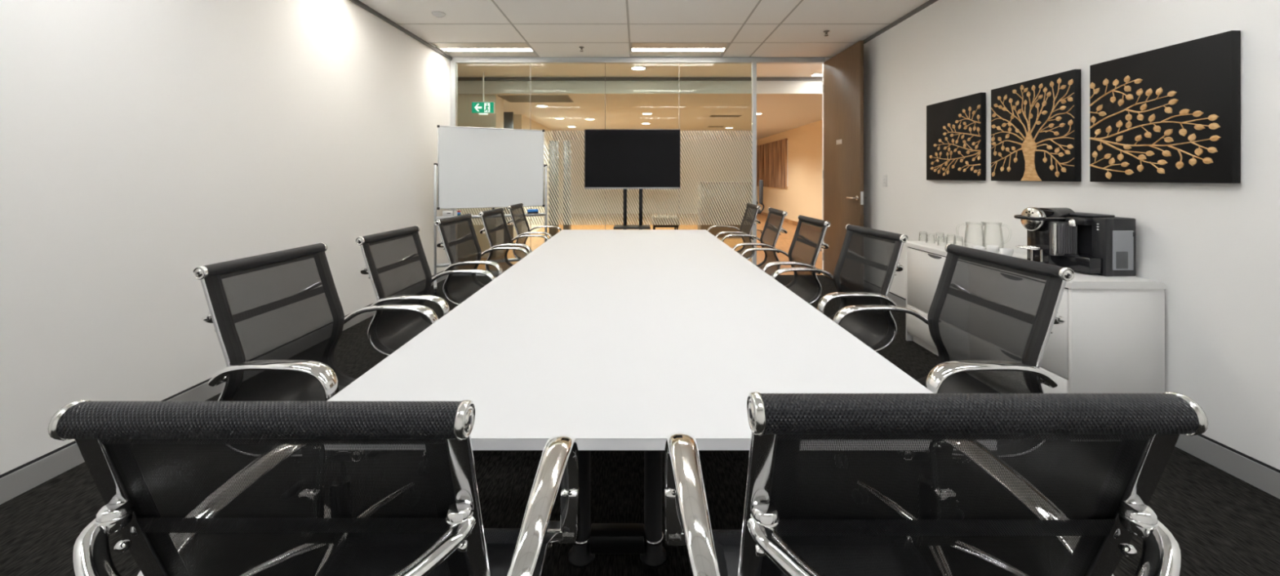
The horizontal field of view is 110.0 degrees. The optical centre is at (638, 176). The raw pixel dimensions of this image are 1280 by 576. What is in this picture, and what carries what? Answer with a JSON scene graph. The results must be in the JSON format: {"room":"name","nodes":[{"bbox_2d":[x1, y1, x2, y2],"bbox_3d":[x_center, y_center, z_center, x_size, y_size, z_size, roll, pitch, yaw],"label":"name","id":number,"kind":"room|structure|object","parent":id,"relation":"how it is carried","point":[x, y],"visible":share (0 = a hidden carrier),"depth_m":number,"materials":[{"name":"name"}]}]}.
{"room":"conference room","nodes":[
{"label":"conference room","id":0,"kind":"room"},
{"bbox_2d":[0,0,450,475],"bbox_3d":[-2.553,-0.130,2.115,0.150,2.800,7.434,0,0,1],"label":"wall","id":1,"kind":"structure","parent":0,"point":[144,144],"depth_m":2.37,"materials":[{"name":"white paint"}]},
{"bbox_2d":[0,271,448,504],"bbox_3d":[-2.472,1.216,2.085,0.012,0.109,7.372,0,0,1],"label":"baseboard","id":2,"kind":"structure","parent":1,"relation":"attached to","point":[14,482],"depth_m":1.92,"materials":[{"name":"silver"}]},
{"bbox_2d":[349,0,452,60],"bbox_3d":[-2.467,-1.512,2.085,0.022,0.034,7.372,0,0,1],"label":"trim","id":3,"kind":"structure","parent":1,"relation":"attached to","point":[357,2],"depth_m":4.50,"materials":[{"name":"grey"}]},
{"bbox_2d":[513,114,552,239],"bbox_3d":[-2.500,-0.007,10.850,0.200,2.553,3.300,0,0,0],"label":"wall","id":4,"kind":"structure","parent":0,"point":[520,122],"depth_m":10.09,"materials":[{"name":"beige paint"}]},
{"bbox_2d":[0,213,1279,575],"bbox_3d":[-0.330,1.320,6.950,9.340,0.100,17.500,0,0,0],"label":"floor","id":5,"kind":"structure","parent":0,"point":[1222,524],"depth_m":1.76,"materials":[{"name":"carpet"}]},
{"bbox_2d":[47,400,579,575],"bbox_3d":[-0.398,0.756,0.720,0.567,1.027,0.594,0,0,0],"label":"chair","id":6,"kind":"object","parent":5,"relation":"on","point":[455,541],"visible":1,"depth_m":0.51,"materials":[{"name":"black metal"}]},
{"bbox_2d":[192,242,438,575],"bbox_3d":[-0.983,0.760,1.473,0.594,1.019,0.607,0,0,3],"label":"chair","id":7,"kind":"object","parent":5,"relation":"on","point":[325,370],"visible":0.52,"depth_m":1.43,"materials":[{"name":"black fabric"}]},
{"bbox_2d":[355,226,495,474],"bbox_3d":[-0.987,0.768,2.203,0.594,1.004,0.607,0,0,3],"label":"chair","id":8,"kind":"object","parent":5,"relation":"on","point":[371,268],"visible":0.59,"depth_m":2.15,"materials":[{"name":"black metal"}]},
{"bbox_2d":[457,94,503,257],"bbox_3d":[-3.612,-0.007,7.200,2.775,2.553,0.400,0,0,0],"label":"wall pier","id":9,"kind":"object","parent":5,"relation":"on","point":[465,117],"visible":0.21,"depth_m":7.00,"materials":[{"name":"beige paint"}]},
{"bbox_2d":[434,213,529,305],"bbox_3d":[-0.993,0.767,2.984,0.594,1.007,0.607,0,0,4],"label":"chair","id":10,"kind":"object","parent":5,"relation":"on","point":[467,237],"visible":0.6,"depth_m":2.95,"materials":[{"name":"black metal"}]},
{"bbox_2d":[433,124,547,294],"bbox_3d":[-1.694,0.343,5.250,1.283,1.852,0.422,0,0,-25],"label":"whiteboard","id":11,"kind":"object","parent":5,"relation":"on","point":[478,167],"visible":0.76,"depth_m":5.27,"materials":[{"name":"white ceramic"}]},
{"bbox_2d":[442,210,453,216],"bbox_3d":[-2.164,0.416,5.086,0.104,0.062,0.037,0,0,-25],"label":"box","id":12,"kind":"object","parent":11,"relation":"on","point":[445,213],"visible":1,"depth_m":5.07,"materials":[{"name":"white plastic"}]},
{"bbox_2d":[436,213,545,219],"bbox_3d":[-1.714,0.465,5.295,1.227,0.034,0.048,0,0,-25],"label":"tray","id":13,"kind":"object","parent":11,"relation":"on","point":[538,214],"depth_m":5.34,"materials":[{"name":"white metal"}]},
{"bbox_2d":[527,208,538,213],"bbox_3d":[-1.294,0.422,5.484,0.130,0.050,0.044,0,0,-25],"label":"eraser","id":14,"kind":"object","parent":11,"relation":"on","point":[531,211],"visible":1,"depth_m":5.47,"materials":[{"name":"blue plastic"}]},
{"bbox_2d":[503,111,513,247],"bbox_3d":[-2.442,0.042,8.225,0.306,2.456,0.250,0,0,0],"label":"wall panel","id":15,"kind":"object","parent":5,"relation":"on","point":[508,116],"visible":0.22,"depth_m":8.20,"materials":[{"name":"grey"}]},
{"bbox_2d":[478,208,549,278],"bbox_3d":[-0.998,0.773,3.764,0.594,0.994,0.607,0,0,4],"label":"chair","id":16,"kind":"object","parent":5,"relation":"on","point":[503,225],"visible":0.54,"depth_m":3.75,"materials":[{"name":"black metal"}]},
{"bbox_2d":[506,203,561,260],"bbox_3d":[-1.002,0.773,4.519,0.594,0.993,0.607,0,0,0],"label":"chair","id":17,"kind":"object","parent":5,"relation":"on","point":[519,207],"visible":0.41,"depth_m":4.46,"materials":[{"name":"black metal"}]},
{"bbox_2d":[548,140,558,239],"bbox_3d":[-1.728,0.270,9.144,0.145,2.000,0.312,0,0,0],"label":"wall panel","id":18,"kind":"object","parent":5,"relation":"on","point":[553,231],"visible":0.37,"depth_m":8.99,"materials":[{"name":"grey"}]},
{"bbox_2d":[563,140,570,229],"bbox_3d":[-1.454,0.270,9.144,0.112,2.000,0.312,0,0,0],"label":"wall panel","id":19,"kind":"object","parent":5,"relation":"on","point":[565,227],"visible":0.29,"depth_m":8.99,"materials":[{"name":"grey"}]},
{"bbox_2d":[613,189,650,229],"bbox_3d":[-0.071,0.428,5.310,0.720,1.683,0.620,0,0,0],"label":"stand","id":20,"kind":"object","parent":5,"relation":"on","point":[624,226],"visible":0.12,"depth_m":5.34,"materials":[{"name":"black metal"}]},
{"bbox_2d":[613,225,650,229],"bbox_3d":[-0.073,0.587,5.245,0.421,0.020,0.290,0,0,0],"label":"base","id":21,"kind":"object","parent":20,"relation":"attached to","point":[616,227],"depth_m":5.13,"materials":[{"name":"black plastic"}]},
{"bbox_2d":[584,129,680,189],"bbox_3d":[-0.071,-0.210,5.321,1.136,0.707,0.049,0,0,0],"label":"television","id":22,"kind":"object","parent":20,"relation":"attached to","point":[615,159],"visible":1,"depth_m":5.30,"materials":[{"name":"black"}]},
{"bbox_2d":[324,229,996,568],"bbox_3d":[-0.019,0.910,2.804,1.545,0.720,3.725,0,0,0],"label":"conference table","id":23,"kind":"object","parent":5,"relation":"on","point":[605,340],"visible":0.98,"depth_m":1.45,"materials":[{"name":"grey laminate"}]},
{"bbox_2d":[652,215,679,229],"bbox_3d":[0.468,0.980,7.850,0.448,0.580,0.500,0,0,0],"label":"bench","id":24,"kind":"object","parent":5,"relation":"on","point":[676,227],"visible":0.52,"depth_m":7.61,"materials":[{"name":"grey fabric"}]},
{"bbox_2d":[696,182,751,237],"bbox_3d":[1.807,0.690,9.435,1.091,1.160,0.530,0,0,0],"label":"reception desk","id":25,"kind":"object","parent":5,"relation":"on","point":[714,231],"visible":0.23,"depth_m":9.20,"materials":[{"name":"brown"}]},
{"bbox_2d":[706,202,760,259],"bbox_3d":[0.922,0.772,4.532,0.594,0.995,0.607,0,0,1],"label":"chair","id":26,"kind":"object","parent":5,"relation":"on","point":[748,218],"visible":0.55,"depth_m":4.49,"materials":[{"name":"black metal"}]},
{"bbox_2d":[721,207,787,276],"bbox_3d":[0.932,0.771,3.780,0.594,0.997,0.607,0,0,2],"label":"chair","id":27,"kind":"object","parent":5,"relation":"on","point":[773,211],"visible":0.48,"depth_m":3.74,"materials":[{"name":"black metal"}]},
{"bbox_2d":[756,180,764,232],"bbox_3d":[2.519,0.670,10.037,0.584,1.197,0.613,0,0,10],"label":"chair","id":28,"kind":"object","parent":5,"relation":"on","point":[761,182],"visible":0.4,"depth_m":9.79,"materials":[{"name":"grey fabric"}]},
{"bbox_2d":[740,215,830,304],"bbox_3d":[0.942,0.773,3.026,0.594,0.993,0.607,0,0,-1],"label":"chair","id":29,"kind":"object","parent":5,"relation":"on","point":[799,237],"visible":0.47,"depth_m":2.98,"materials":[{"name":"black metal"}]},
{"bbox_2d":[771,224,908,466],"bbox_3d":[0.951,0.766,2.240,0.594,1.008,0.607,0,0,-5],"label":"chair","id":30,"kind":"object","parent":5,"relation":"on","point":[872,277],"visible":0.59,"depth_m":2.19,"materials":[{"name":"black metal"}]},
{"bbox_2d":[663,391,1208,575],"bbox_3d":[0.328,0.743,0.682,0.567,1.054,0.594,0,0,0],"label":"chair","id":31,"kind":"object","parent":5,"relation":"on","point":[1148,427],"visible":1,"depth_m":0.47,"materials":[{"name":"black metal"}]},
{"bbox_2d":[832,244,1074,573],"bbox_3d":[0.961,0.762,1.479,0.594,1.015,0.607,0,0,-2],"label":"chair","id":32,"kind":"object","parent":5,"relation":"on","point":[1055,277],"visible":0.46,"depth_m":1.43,"materials":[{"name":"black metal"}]},
{"bbox_2d":[904,241,1166,441],"bbox_3d":[2.300,0.886,2.816,0.452,0.768,1.345,0,0,0],"label":"sideboard","id":33,"kind":"object","parent":5,"relation":"on","point":[1111,340],"visible":0.44,"depth_m":2.15,"materials":[{"name":"white laminate"}]},
{"bbox_2d":[971,245,985,250],"bbox_3d":[2.158,0.473,2.847,0.068,0.058,0.082,0,0,22],"label":"coffee cup","id":34,"kind":"object","parent":33,"relation":"on","point":[982,248],"visible":0.42,"depth_m":2.82,"materials":[{"name":"white ceramic"}]},
{"bbox_2d":[986,244,999,253],"bbox_3d":[2.281,0.473,2.887,0.068,0.058,0.082,0,0,22],"label":"coffee cup","id":35,"kind":"object","parent":33,"relation":"on","point":[990,248],"visible":0.7,"depth_m":2.86,"materials":[{"name":"white ceramic"}]},
{"bbox_2d":[999,248,1013,256],"bbox_3d":[2.270,0.473,2.767,0.068,0.058,0.082,0,0,22],"label":"coffee cup","id":36,"kind":"object","parent":33,"relation":"on","point":[1006,251],"visible":0.74,"depth_m":2.74,"materials":[{"name":"white ceramic"}]},
{"bbox_2d":[904,241,1166,288],"bbox_3d":[2.300,0.520,2.816,0.452,0.036,1.345,0,0,0],"label":"countertop","id":37,"kind":"structure","parent":33,"relation":"on","point":[1081,280],"depth_m":2.19,"materials":[{"name":"white laminate"}]},
{"bbox_2d":[1013,207,1135,276],"bbox_3d":[2.310,0.335,2.461,0.385,0.332,0.436,0,0,0],"label":"coffee machine","id":38,"kind":"object","parent":33,"relation":"on","point":[1099,244],"visible":0.99,"depth_m":2.37,"materials":[{"name":"black plastic"}]},
{"bbox_2d":[1065,217,1092,225],"bbox_3d":[2.347,0.233,2.370,0.086,0.038,0.109,0,0,0],"label":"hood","id":39,"kind":"object","parent":38,"relation":"attached to","point":[1071,220],"depth_m":2.35,"materials":[{"name":"black plastic"}]},
{"bbox_2d":[1059,253,1102,273],"bbox_3d":[2.333,0.451,2.364,0.109,0.079,0.202,0,0,0],"label":"tray","id":40,"kind":"object","parent":38,"relation":"on","point":[1087,263],"depth_m":2.31,"materials":[{"name":"black plastic"}]},
{"bbox_2d":[457,80,822,94],"bbox_3d":[-0.330,-1.457,6.960,9.340,0.347,0.100,0,0,0],"label":"bulkhead","id":41,"kind":"structure","parent":0,"point":[464,87],"depth_m":6.91,"materials":[{"name":"white paint"}]},
{"bbox_2d":[457,77,822,80],"bbox_3d":[-0.330,-1.505,6.895,9.340,0.050,0.030,0,0,0],"label":"trim","id":42,"kind":"structure","parent":41,"relation":"attached to","point":[459,78],"depth_m":6.88,"materials":[{"name":"grey metal"}]},
{"bbox_2d":[358,0,928,77],"bbox_3d":[-0.330,-1.629,2.605,9.340,0.201,8.610,0,0,0],"label":"ceiling","id":43,"kind":"structure","parent":0,"point":[550,28],"depth_m":4.61,"materials":[{"name":"white tile"}]},
{"bbox_2d":[431,11,445,17],"bbox_3d":[-1.871,-1.514,4.200,0.124,0.033,0.124,0,0,0],"label":"smoke detector","id":44,"kind":"object","parent":43,"relation":"attached to","point":[437,14],"visible":1,"depth_m":4.17,"materials":[{"name":"white plastic"}]},
{"bbox_2d":[471,72,494,115],"bbox_3d":[-2.275,-1.221,6.572,0.330,0.618,0.056,0,0,0],"label":"exit sign","id":45,"kind":"object","parent":43,"relation":"hanging from","point":[482,108],"visible":1,"depth_m":6.55,"materials":[{"name":"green plastic"}]},
{"bbox_2d":[430,43,537,57],"bbox_3d":[-1.833,-1.583,5.417,1.108,0.113,0.605,0,0,0],"label":"ceiling light","id":46,"kind":"object","parent":43,"relation":"attached to","point":[455,50],"visible":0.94,"depth_m":5.42,"materials":[{"name":"grey plastic"}]},
{"bbox_2d":[630,66,646,70],"bbox_3d":[0.000,-1.525,6.300,0.240,0.010,0.240,0,0,0],"label":"recessed light","id":47,"kind":"object","parent":43,"relation":"in","point":[633,68],"visible":1,"depth_m":6.28,"materials":[{"name":"white"}]},
{"bbox_2d":[631,43,729,57],"bbox_3d":[0.479,-1.583,5.417,1.134,0.113,0.605,0,0,0],"label":"ceiling light","id":48,"kind":"object","parent":43,"relation":"attached to","point":[639,50],"visible":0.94,"depth_m":5.43,"materials":[{"name":"grey plastic"}]},
{"bbox_2d":[810,72,822,75],"bbox_3d":[2.817,-1.518,6.642,0.470,0.024,0.120,0,0,0],"label":"recessed light","id":49,"kind":"object","parent":43,"relation":"in","point":[814,73],"visible":0.36,"depth_m":6.60,"materials":[{"name":"white plastic"}]},
{"bbox_2d":[823,30,829,36],"bbox_3d":[1.976,-1.512,4.708,0.060,0.061,0.060,0,0,0],"label":"sprinkler","id":50,"kind":"object","parent":43,"relation":"attached to","point":[826,32],"visible":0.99,"depth_m":4.70,"materials":[{"name":"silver metal"}]},
{"bbox_2d":[554,139,758,213],"bbox_3d":[-0.330,-0.007,15.600,9.340,2.553,0.200,0,0,0],"label":"wall","id":51,"kind":"structure","parent":0,"point":[554,140],"depth_m":15.50,"materials":[{"name":"beige"}]},
{"bbox_2d":[496,94,822,139],"bbox_3d":[-0.330,-1.333,11.355,9.340,0.100,8.690,0,0,0],"label":"ceiling","id":52,"kind":"structure","parent":0,"point":[781,113],"depth_m":9.00,"materials":[{"name":"white paint"}]},
{"bbox_2d":[497,95,573,102],"bbox_3d":[-1.661,-1.279,7.365,1.107,0.008,0.640,0,0,0],"label":"ceiling vent","id":53,"kind":"object","parent":52,"relation":"in","point":[511,99],"visible":1,"depth_m":7.36,"materials":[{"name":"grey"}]},
{"bbox_2d":[535,105,548,107],"bbox_3d":[-1.742,-1.278,8.111,0.240,0.010,0.240,0,0,0],"label":"recessed light","id":54,"kind":"object","parent":52,"relation":"in","point":[540,106],"visible":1,"depth_m":8.12,"materials":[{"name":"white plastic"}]},
{"bbox_2d":[640,112,653,115],"bbox_3d":[0.177,-1.278,9.085,0.240,0.010,0.240,0,0,0],"label":"recessed light","id":55,"kind":"object","parent":52,"relation":"in","point":[644,113],"visible":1,"depth_m":9.07,"materials":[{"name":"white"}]},
{"bbox_2d":[709,115,741,117],"bbox_3d":[1.833,-1.279,9.457,0.633,0.008,0.249,0,0,0],"label":"ceiling vent","id":56,"kind":"object","parent":52,"relation":"in","point":[711,116],"visible":1,"depth_m":9.45,"materials":[{"name":"grey"}]},
{"bbox_2d":[758,120,822,227],"bbox_3d":[4.240,-0.130,10.765,0.200,2.800,9.870,0,0,0],"label":"wall","id":57,"kind":"structure","parent":0,"point":[802,196],"depth_m":11.39,"materials":[{"name":"beige paint"}]},
{"bbox_2d":[756,138,787,188],"bbox_3d":[4.118,-0.371,14.363,0.045,1.384,3.929,0,0,0],"label":"curtain","id":58,"kind":"object","parent":57,"relation":"attached to","point":[771,157],"visible":0.75,"depth_m":13.58,"materials":[{"name":"brown fabric"}]},
{"bbox_2d":[760,212,822,231],"bbox_3d":[4.134,1.220,10.665,0.012,0.100,9.670,0,0,0],"label":"baseboard","id":59,"kind":"structure","parent":57,"relation":"attached to","point":[789,221],"depth_m":12.28,"materials":[{"name":"brown wood"}]},
{"bbox_2d":[822,57,832,275],"bbox_3d":[2.466,-0.130,5.785,0.147,2.800,0.090,0,0,0],"label":"wall","id":60,"kind":"structure","parent":0,"point":[826,58],"depth_m":5.82,"materials":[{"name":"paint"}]},
{"bbox_2d":[450,57,825,275],"bbox_3d":[-0.009,-0.130,5.780,4.803,2.800,0.080,0,0,0],"label":"glass partition","id":61,"kind":"structure","parent":60,"relation":"in","point":[753,61],"depth_m":5.77,"materials":[{"name":"clear glass"}]},
{"bbox_2d":[822,40,866,291],"bbox_3d":[2.396,-0.103,5.279,0.172,2.721,0.943,0,0,0],"label":"door","id":62,"kind":"structure","parent":60,"relation":"in","point":[843,73],"depth_m":5.21,"materials":[{"name":"brown wood"}]},
{"bbox_2d":[863,0,1279,470],"bbox_3d":[2.615,-0.130,2.115,0.150,2.800,7.430,0,0,0],"label":"wall","id":63,"kind":"structure","parent":0,"point":[1215,248],"depth_m":2.28,"materials":[{"name":"white paint"}]},
{"bbox_2d":[882,174,887,186],"bbox_3d":[2.534,0.041,4.611,0.012,0.124,0.076,0,0,0],"label":"light switch","id":64,"kind":"object","parent":63,"relation":"attached to","point":[884,176],"visible":1,"depth_m":4.60,"materials":[{"name":"white plastic"}]},
{"bbox_2d":[863,0,937,44],"bbox_3d":[2.529,-1.512,2.085,0.022,0.034,7.370,0,0,0],"label":"trim","id":65,"kind":"structure","parent":63,"relation":"attached to","point":[929,2],"depth_m":4.29,"materials":[{"name":"grey"}]},
{"bbox_2d":[926,92,986,180],"bbox_3d":[2.513,-0.295,3.578,0.046,0.644,0.621,0,0,0],"label":"picture","id":66,"kind":"object","parent":63,"relation":"attached to","point":[956,128],"visible":1,"depth_m":3.50,"materials":[{"name":"black"}]},
{"bbox_2d":[990,69,1080,182],"bbox_3d":[2.513,-0.295,2.870,0.046,0.644,0.611,0,0,0],"label":"picture","id":67,"kind":"object","parent":63,"relation":"attached to","point":[1036,123],"visible":1,"depth_m":2.79,"materials":[{"name":"black"}]},
{"bbox_2d":[863,280,1279,498],"bbox_3d":[2.534,1.216,2.085,0.012,0.109,7.370,0,0,0],"label":"baseboard","id":68,"kind":"structure","parent":63,"relation":"attached to","point":[1254,472],"depth_m":1.92,"materials":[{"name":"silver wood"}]},
{"bbox_2d":[1089,31,1240,183],"bbox_3d":[2.513,-0.295,2.183,0.046,0.644,0.595,0,0,0],"label":"picture","id":69,"kind":"object","parent":63,"relation":"attached to","point":[1171,113],"visible":1,"depth_m":2.10,"materials":[{"name":"black"}]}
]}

